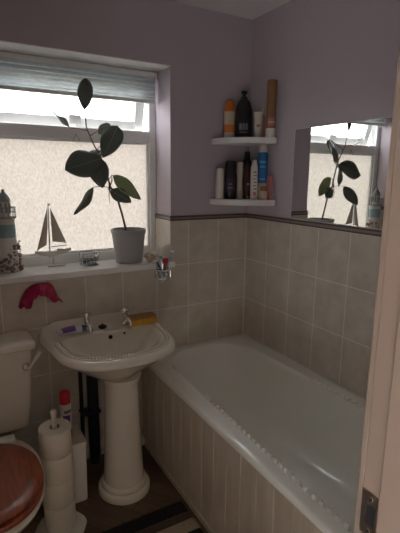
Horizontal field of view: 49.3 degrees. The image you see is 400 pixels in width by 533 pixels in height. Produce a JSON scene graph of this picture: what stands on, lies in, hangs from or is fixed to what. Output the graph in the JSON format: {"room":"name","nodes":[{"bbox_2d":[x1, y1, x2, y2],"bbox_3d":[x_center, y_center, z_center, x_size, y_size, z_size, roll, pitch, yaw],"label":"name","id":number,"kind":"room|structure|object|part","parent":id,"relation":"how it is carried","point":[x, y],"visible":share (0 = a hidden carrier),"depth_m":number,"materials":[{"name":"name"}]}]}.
{"room":"bathroom","nodes":[
{"label":"bathroom","id":0,"kind":"room"},
{"bbox_2d":[21,445,207,532],"bbox_3d":[0.241,1.400,1.054,2.200,0.080,3.900,-6,13,-29],"label":"floor","id":1,"kind":"structure","parent":0,"point":[100,515],"depth_m":2.09,"materials":[{"name":"brown wood"}]},
{"bbox_2d":[0,330,45,532],"bbox_3d":[-0.850,0.794,1.740,0.535,0.811,0.828,-6,13,-29],"label":"toilet","id":2,"kind":"object","parent":1,"relation":"on","point":[22,472],"visible":1,"depth_m":1.84,"materials":[{"name":"white ceramic"}]},
{"bbox_3d":[-1.010,0.361,1.922,0.516,0.039,0.205,-6,13,-29],"label":"cistern lid","id":3,"kind":"part","parent":2,"relation":"part of","materials":[{"name":"white ceramic"}]},
{"bbox_3d":[-0.782,0.793,1.599,0.378,0.024,0.473,-6,13,-29],"label":"seat lid","id":4,"kind":"part","parent":2,"relation":"part of","materials":[{"name":"brown wood"}]},
{"bbox_3d":[-0.779,0.817,1.599,0.392,0.019,0.480,-6,13,-29],"label":"seat","id":5,"kind":"part","parent":2,"relation":"part of","materials":[{"name":"brown wood"}]},
{"bbox_3d":[-0.785,0.452,1.963,0.038,0.037,0.017,-6,13,-29],"label":"flush lever","id":6,"kind":"part","parent":2,"relation":"part of","materials":[{"name":"silver metal"}]},
{"bbox_3d":[-0.742,0.417,1.947,0.075,0.088,0.022,-3,12,-16],"label":"lever arm","id":7,"kind":"part","parent":2,"relation":"part of","materials":[{"name":"silver metal"}]},
{"bbox_2d":[35,409,86,532],"bbox_3d":[-0.615,0.883,1.878,0.227,0.584,0.214,-6,13,-29],"label":"stand","id":8,"kind":"object","parent":1,"relation":"on","point":[79,527],"visible":0.41,"depth_m":1.92,"materials":[{"name":"white plastic"}]},
{"bbox_2d":[44,495,75,532],"bbox_3d":[-0.616,1.080,1.919,0.131,0.118,0.131,-6,13,-29],"label":"toilet roll","id":9,"kind":"object","parent":8,"relation":"on","point":[62,521],"visible":0.66,"depth_m":1.86,"materials":[{"name":"paper"}]},
{"bbox_2d":[43,477,73,510],"bbox_3d":[-0.617,0.964,1.893,0.131,0.118,0.131,5,12,20],"label":"toilet roll","id":10,"kind":"object","parent":9,"relation":"on","point":[56,498],"visible":0.7,"depth_m":1.84,"materials":[{"name":"paper"}]},
{"bbox_2d":[41,449,73,485],"bbox_3d":[-0.613,0.848,1.871,0.131,0.118,0.131,-4,12,-20],"label":"toilet roll","id":11,"kind":"object","parent":10,"relation":"on","point":[57,473],"visible":0.66,"depth_m":1.82,"materials":[{"name":"paper"}]},
{"bbox_2d":[38,418,71,460],"bbox_3d":[-0.613,0.732,1.847,0.131,0.118,0.131,7,13,29],"label":"toilet roll","id":12,"kind":"object","parent":11,"relation":"on","point":[54,444],"visible":0.98,"depth_m":1.80,"materials":[{"name":"paper"}]},
{"bbox_2d":[38,424,87,502],"bbox_3d":[-0.660,0.972,2.112,0.193,0.315,0.174,-6,13,-29],"label":"storage bin","id":13,"kind":"object","parent":1,"relation":"on","point":[79,443],"visible":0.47,"depth_m":2.07,"materials":[{"name":"white plastic"}]},
{"bbox_3d":[-0.659,0.829,2.082,0.193,0.022,0.174,-6,13,-29],"label":"bin lid","id":14,"kind":"part","parent":13,"relation":"part of","materials":[{"name":"white plastic"}]},
{"bbox_2d":[59,389,72,437],"bbox_3d":[-0.636,0.699,2.062,0.052,0.240,0.052,-6,13,-29],"label":"can","id":15,"kind":"object","parent":13,"relation":"on","point":[64,395],"visible":0.7,"depth_m":2.03,"materials":[{"name":"white metal"}]},
{"bbox_2d":[63,415,69,421],"bbox_3d":[-0.625,0.723,2.046,0.032,0.050,0.005,-5,13,-27],"label":"print","id":16,"kind":"object","parent":15,"relation":"on","point":[67,417],"depth_m":2.04},
{"bbox_2d":[78,372,100,464],"bbox_3d":[-0.590,0.762,2.331,0.104,0.640,0.072,-6,13,-29],"label":"pipe","id":17,"kind":"object","parent":1,"relation":"on","point":[92,410],"visible":0.67,"depth_m":2.32,"materials":[{"name":"black plastic"}]},
{"bbox_2d":[38,306,175,504],"bbox_3d":[-0.410,0.682,2.140,0.621,0.877,0.545,-6,13,-29],"label":"basin","id":18,"kind":"object","parent":1,"relation":"on","point":[116,355],"visible":1,"depth_m":2.09,"materials":[{"name":"white ceramic"}]},
{"bbox_2d":[55,324,85,334],"bbox_3d":[-0.625,0.309,2.116,0.140,0.041,0.060,-7,14,-33],"label":"toothpaste tube","id":19,"kind":"object","parent":18,"relation":"on","point":[78,328],"visible":1,"depth_m":2.10,"materials":[{"name":"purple plastic"}]},
{"bbox_2d":[82,312,92,331],"bbox_3d":[-0.550,0.279,2.145,0.050,0.093,0.112,-6,13,-29],"label":"tap","id":20,"kind":"object","parent":18,"relation":"on","point":[89,326],"depth_m":2.15,"materials":[{"name":"silver metal"}]},
{"bbox_2d":[98,323,106,328],"bbox_3d":[-0.495,0.300,2.210,0.042,0.025,0.042,-6,13,-29],"label":"plug","id":21,"kind":"object","parent":18,"relation":"on","point":[102,326],"visible":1,"depth_m":2.20,"materials":[{"name":"black plastic"}]},
{"bbox_2d":[121,306,131,325],"bbox_3d":[-0.375,0.261,2.243,0.050,0.093,0.112,-6,13,-29],"label":"tap","id":22,"kind":"object","parent":18,"relation":"on","point":[125,318],"depth_m":2.25,"materials":[{"name":"silver metal"}]},
{"bbox_2d":[127,311,157,326],"bbox_3d":[-0.306,0.275,2.288,0.155,0.045,0.072,-7,14,-31],"label":"sponge","id":23,"kind":"object","parent":18,"relation":"on","point":[144,318],"visible":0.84,"depth_m":2.27,"materials":[{"name":"yellow plastic"}]},
{"bbox_2d":[102,502,203,532],"bbox_3d":[-0.306,1.189,1.793,0.694,0.025,0.335,-6,13,-29],"label":"bath mat","id":24,"kind":"object","parent":1,"relation":"on","point":[173,518],"visible":1,"depth_m":1.96,"materials":[{"name":"black fabric"}]},
{"bbox_2d":[142,333,365,532],"bbox_3d":[0.393,0.886,1.965,0.711,0.562,1.720,-6,13,-29],"label":"bathtub","id":25,"kind":"object","parent":1,"relation":"on","point":[253,439],"visible":0.8,"depth_m":2.07,"materials":[{"name":"ceramic"}]},
{"bbox_3d":[0.101,0.939,1.805,0.023,0.514,1.712,-6,13,-29],"label":"panel","id":26,"kind":"part","parent":25,"relation":"part of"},
{"bbox_2d":[0,0,252,458],"bbox_3d":[-0.638,-0.140,2.322,2.200,2.409,0.280,-6,13,-29],"label":"wall","id":27,"kind":"structure","parent":0,"point":[200,57],"depth_m":2.35,"materials":[{"name":"purple paint"}]},
{"bbox_2d":[18,283,62,308],"bbox_3d":[-0.767,0.140,2.094,0.205,0.111,0.079,-6,13,-29],"label":"cloth","id":28,"kind":"object","parent":27,"relation":"hanging from","point":[31,293],"visible":1,"depth_m":2.07,"materials":[{"name":"fabric"}]},
{"bbox_2d":[0,83,155,266],"bbox_3d":[-0.681,-0.528,2.357,0.970,1.055,0.121,-6,13,-29],"label":"window","id":29,"kind":"structure","parent":27,"relation":"in","point":[35,149],"depth_m":2.33,"materials":[{"name":"white plastic"}]},
{"bbox_3d":[-0.682,-0.865,2.295,0.820,0.268,0.044,-6,27,-29],"label":"vent sash","id":30,"kind":"part","parent":29,"relation":"part of","materials":[{"name":"white plastic"}]},
{"bbox_3d":[-0.667,-0.375,2.361,0.830,0.599,0.004,-6,13,-29],"label":"frosted pane","id":31,"kind":"part","parent":29,"relation":"part of","materials":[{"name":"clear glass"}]},
{"bbox_2d":[0,51,156,103],"bbox_3d":[-0.632,-0.941,2.186,0.887,0.166,0.048,-6,13,-29],"label":"blind","id":32,"kind":"object","parent":29,"relation":"attached to","point":[18,72],"visible":1,"depth_m":2.17,"materials":[{"name":"fabric"}]},
{"bbox_3d":[-0.633,-1.006,2.173,0.878,0.026,0.042,-6,13,-29],"label":"head rail","id":33,"kind":"part","parent":32,"relation":"part of","materials":[{"name":"white plastic"}]},
{"bbox_3d":[-0.634,-0.869,2.200,0.878,0.019,0.028,-6,13,-29],"label":"rail","id":34,"kind":"part","parent":32,"relation":"part of","materials":[{"name":"white plastic"}]},
{"bbox_2d":[0,257,161,277],"bbox_3d":[-0.606,0.008,2.324,0.910,0.030,0.202,-6,13,-29],"label":"windowsill","id":35,"kind":"structure","parent":27,"relation":"attached to","point":[42,269],"depth_m":2.26,"materials":[{"name":"white paint"}]},
{"bbox_2d":[0,189,23,272],"bbox_3d":[-0.933,-0.173,2.118,0.121,0.400,0.120,-6,13,-29],"label":"model","id":36,"kind":"object","parent":35,"relation":"on","point":[10,262],"visible":1,"depth_m":2.10},
{"bbox_3d":[-0.944,-0.261,2.103,0.104,0.054,0.103,-6,13,-29],"label":"gallery rail","id":37,"kind":"part","parent":36,"relation":"part of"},
{"bbox_2d":[35,204,70,266],"bbox_3d":[-0.764,-0.162,2.255,0.182,0.326,0.040,-6,13,-29],"label":"sailboat model","id":38,"kind":"object","parent":35,"relation":"on","point":[57,236],"visible":1,"depth_m":2.25},
{"bbox_2d":[79,251,98,265],"bbox_3d":[-0.592,-0.043,2.322,0.092,0.068,0.067,-6,13,-29],"label":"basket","id":39,"kind":"object","parent":35,"relation":"on","point":[86,261],"visible":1,"depth_m":2.31,"materials":[{"name":"silver metal"}]},
{"bbox_2d":[52,78,145,263],"bbox_3d":[-0.513,-0.475,2.268,0.474,0.940,0.193,-6,13,-29],"label":"rubber plant","id":40,"kind":"object","parent":35,"relation":"on","point":[128,242],"visible":1,"depth_m":2.26,"materials":[{"name":"green plant"}]},
{"bbox_3d":[-0.490,-0.531,2.274,0.207,0.696,0.021,-6,13,-27],"label":"stem","id":41,"kind":"part","parent":40,"relation":"part of","materials":[{"name":"green plant"}]},
{"bbox_3d":[-0.395,-0.117,2.413,0.193,0.182,0.193,-6,13,-29],"label":"pot","id":42,"kind":"part","parent":40,"relation":"part of","materials":[{"name":"grey ceramic"}]},
{"bbox_2d":[143,252,155,261],"bbox_3d":[-0.280,-0.053,2.418,0.062,0.056,0.074,3,12,10],"label":"shell","id":43,"kind":"object","parent":35,"relation":"on","point":[150,257],"visible":1,"depth_m":2.39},
{"bbox_2d":[150,249,160,258],"bbox_3d":[-0.256,-0.070,2.491,0.087,0.061,0.061,10,15,40],"label":"shell","id":44,"kind":"object","parent":35,"relation":"on","point":[156,252],"visible":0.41,"depth_m":2.46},
{"bbox_2d":[0,261,174,284],"bbox_3d":[-0.549,0.029,2.228,0.934,0.032,0.028,-6,13,-29],"label":"trim","id":45,"kind":"structure","parent":27,"relation":"attached to","point":[139,267],"depth_m":2.19,"materials":[{"name":"white paint"}]},
{"bbox_2d":[154,268,170,281],"bbox_3d":[-0.207,0.042,2.388,0.096,0.065,0.104,-6,13,-29],"label":"toothbrush holder","id":46,"kind":"object","parent":27,"relation":"attached to","point":[156,271],"visible":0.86,"depth_m":2.38,"materials":[{"name":"silver metal"}]},
{"bbox_3d":[-0.205,0.014,2.379,0.072,0.086,0.072,-6,13,-29],"label":"tumbler","id":47,"kind":"object","parent":46,"relation":"in","visible":0},
{"bbox_2d":[159,255,162,274],"bbox_3d":[-0.214,-0.004,2.372,0.018,0.112,0.025,-6,13,-29],"label":"toothbrush","id":48,"kind":"object","parent":47,"relation":"in","point":[160,256],"visible":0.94,"depth_m":2.37,"materials":[{"name":"white plastic"}]},
{"bbox_2d":[162,258,167,275],"bbox_3d":[-0.190,0.004,2.357,0.032,0.103,0.027,-6,13,-29],"label":"razor","id":49,"kind":"object","parent":47,"relation":"in","point":[164,260],"visible":0.99,"depth_m":2.34,"materials":[{"name":"plastic"}]},
{"bbox_2d":[155,216,246,220],"bbox_3d":[0.013,-0.297,2.622,0.522,0.009,0.202,-6,13,-29],"label":"trim","id":50,"kind":"structure","parent":27,"relation":"attached to","point":[241,216],"depth_m":2.51,"materials":[{"name":"brown tile"}]},
{"bbox_2d":[155,213,246,219],"bbox_3d":[0.013,-0.315,2.618,0.522,0.009,0.202,-6,13,-29],"label":"trim","id":51,"kind":"structure","parent":27,"relation":"attached to","point":[155,213],"depth_m":2.52,"materials":[{"name":"brown tile"}]},
{"bbox_2d":[210,198,274,205],"bbox_3d":[0.236,-0.365,2.470,0.266,0.032,0.266,-6,13,-29],"label":"corner shelf","id":52,"kind":"object","parent":27,"relation":"attached to","point":[234,202],"visible":0.95,"depth_m":2.40,"materials":[{"name":"white paint"}]},
{"bbox_2d":[215,168,223,198],"bbox_3d":[0.111,-0.470,2.468,0.049,0.172,0.039,0,12,-1],"label":"bottle","id":53,"kind":"object","parent":52,"relation":"on","point":[219,177],"visible":0.99,"depth_m":2.45,"materials":[{"name":"white plastic"}]},
{"bbox_2d":[224,161,236,198],"bbox_3d":[0.172,-0.487,2.459,0.070,0.210,0.052,0,12,-1],"label":"bottle","id":54,"kind":"object","parent":52,"relation":"on","point":[230,180],"visible":0.98,"depth_m":2.44,"materials":[{"name":"black plastic"}]},
{"bbox_2d":[236,162,243,198],"bbox_3d":[0.231,-0.498,2.521,0.040,0.208,0.040,-6,13,-29],"label":"lotion bottle","id":55,"kind":"object","parent":52,"relation":"on","point":[240,165],"visible":0.98,"depth_m":2.51,"materials":[{"name":"beige plastic"}]},
{"bbox_2d":[243,164,250,198],"bbox_3d":[0.268,-0.484,2.486,0.039,0.196,0.039,-6,13,-29],"label":"bottle","id":56,"kind":"object","parent":52,"relation":"on","point":[247,172],"visible":0.98,"depth_m":2.47,"materials":[{"name":"brown plastic"}]},
{"bbox_2d":[243,152,251,182],"bbox_3d":[0.273,-0.534,2.549,0.055,0.267,0.055,-6,13,-29],"label":"bottle","id":57,"kind":"object","parent":52,"relation":"on","point":[246,160],"visible":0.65,"depth_m":2.52,"materials":[{"name":"black plastic"}]},
{"bbox_2d":[250,160,257,199],"bbox_3d":[0.302,-0.484,2.433,0.041,0.216,0.041,-6,13,-29],"label":"bottle","id":58,"kind":"object","parent":52,"relation":"on","point":[254,167],"visible":1,"depth_m":2.42,"materials":[{"name":"plastic"}]},
{"bbox_2d":[257,144,267,199],"bbox_3d":[0.350,-0.527,2.432,0.056,0.302,0.056,-6,13,-29],"label":"bottle","id":59,"kind":"object","parent":52,"relation":"on","point":[263,148],"visible":0.85,"depth_m":2.41,"materials":[{"name":"blue plastic"}]},
{"bbox_2d":[260,186,267,199],"bbox_3d":[0.350,-0.403,2.398,0.040,0.073,0.040,-6,13,-29],"label":"jar","id":60,"kind":"object","parent":52,"relation":"on","point":[263,189],"visible":1,"depth_m":2.38,"materials":[{"name":"beige plastic"}]},
{"bbox_3d":[0.350,-0.427,2.393,0.040,0.023,0.040,-6,13,-29],"label":"lid","id":61,"kind":"part","parent":60,"relation":"part of","materials":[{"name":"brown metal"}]},
{"bbox_2d":[266,176,272,199],"bbox_3d":[0.387,-0.438,2.427,0.022,0.130,0.032,-6,13,-29],"label":"bottle","id":62,"kind":"object","parent":52,"relation":"on","point":[269,184],"visible":0.88,"depth_m":2.42,"materials":[{"name":"pink plastic"}]},
{"bbox_2d":[212,137,276,145],"bbox_3d":[0.241,-0.693,2.408,0.259,0.032,0.259,-6,13,-29],"label":"corner shelf","id":63,"kind":"object","parent":27,"relation":"attached to","point":[235,141],"visible":1,"depth_m":2.35,"materials":[{"name":"white paint"}]},
{"bbox_2d":[224,100,234,136],"bbox_3d":[0.164,-0.817,2.420,0.062,0.204,0.038,0,12,-1],"label":"shampoo bottle","id":64,"kind":"object","parent":63,"relation":"on","point":[229,112],"visible":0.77,"depth_m":2.41,"materials":[{"name":"orange plastic"}]},
{"bbox_2d":[235,91,251,136],"bbox_3d":[0.242,-0.836,2.402,0.095,0.249,0.067,0,12,-1],"label":"shampoo bottle","id":65,"kind":"object","parent":63,"relation":"on","point":[243,118],"visible":0.91,"depth_m":2.38,"materials":[{"name":"black plastic"}]},
{"bbox_2d":[254,112,262,136],"bbox_3d":[0.318,-0.775,2.389,0.036,0.138,0.036,-10,16,-42],"label":"tube","id":66,"kind":"object","parent":63,"relation":"on","point":[257,115],"visible":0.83,"depth_m":2.38,"materials":[{"name":"plastic"}]},
{"bbox_2d":[261,106,264,136],"bbox_3d":[0.344,-0.795,2.404,0.025,0.172,0.025,-6,13,-29],"label":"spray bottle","id":67,"kind":"object","parent":63,"relation":"on","point":[262,110],"visible":0.68,"depth_m":2.40,"materials":[{"name":"white plastic"}]},
{"bbox_2d":[265,79,276,137],"bbox_3d":[0.381,-0.840,2.326,0.053,0.291,0.053,-6,13,-29],"label":"bottle","id":68,"kind":"object","parent":63,"relation":"on","point":[272,83],"visible":0.92,"depth_m":2.31,"materials":[{"name":"brown plastic"}]},
{"bbox_2d":[268,118,274,125],"bbox_3d":[0.380,-0.770,2.320,0.029,0.041,0.017,-6,13,-29],"label":"print","id":69,"kind":"object","parent":68,"relation":"on","point":[271,121],"depth_m":2.32},
{"bbox_2d":[242,218,246,332],"bbox_3d":[0.279,0.066,2.735,0.005,0.744,0.005,-6,13,-29],"label":"trim","id":70,"kind":"structure","parent":27,"relation":"attached to","point":[246,218],"depth_m":2.73,"materials":[{"name":"beige tile"}]},
{"bbox_2d":[168,0,290,19],"bbox_3d":[-0.087,-1.003,0.365,3.000,0.080,3.920,-6,13,-29],"label":"ceiling","id":71,"kind":"structure","parent":0,"point":[249,9],"depth_m":2.25,"materials":[{"name":"paint"}]},
{"bbox_2d":[243,0,399,398],"bbox_3d":[0.767,-0.055,1.974,0.120,2.409,1.751,-6,13,-29],"label":"wall","id":72,"kind":"structure","parent":0,"point":[310,292],"depth_m":2.14,"materials":[{"name":"purple paint"}]},
{"bbox_2d":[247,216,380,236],"bbox_3d":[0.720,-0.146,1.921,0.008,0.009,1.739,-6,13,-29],"label":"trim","id":73,"kind":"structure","parent":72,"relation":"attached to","point":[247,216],"depth_m":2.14,"materials":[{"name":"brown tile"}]},
{"bbox_2d":[247,213,381,234],"bbox_3d":[0.721,-0.164,1.917,0.008,0.009,1.739,-6,13,-29],"label":"trim","id":74,"kind":"structure","parent":72,"relation":"attached to","point":[327,224],"depth_m":2.13,"materials":[{"name":"brown tile"}]},
{"bbox_2d":[291,116,392,229],"bbox_3d":[0.674,-0.410,1.948,0.012,0.456,0.755,-6,13,-29],"label":"wall mirror","id":75,"kind":"object","parent":72,"relation":"attached to","point":[340,169],"visible":1,"depth_m":1.98,"materials":[{"name":"silver mirror"}]},
{"bbox_3d":[0.331,0.209,0.669,2.200,2.409,0.125,-6,13,-29],"label":"wall","id":76,"kind":"structure","parent":0,"visible":0},
{"bbox_2d":[354,42,399,532],"bbox_3d":[-0.038,0.419,0.500,0.935,2.060,0.149,-6,13,-29],"label":"door","id":77,"kind":"structure","parent":76,"relation":"in","point":[378,492],"depth_m":0.68,"materials":[{"name":"paint"}]},
{"bbox_3d":[0.286,0.419,0.735,0.002,0.080,0.036,-6,13,-29],"label":"strike plate","id":78,"kind":"part","parent":77,"relation":"part of","materials":[{"name":"metal"}]}
]}

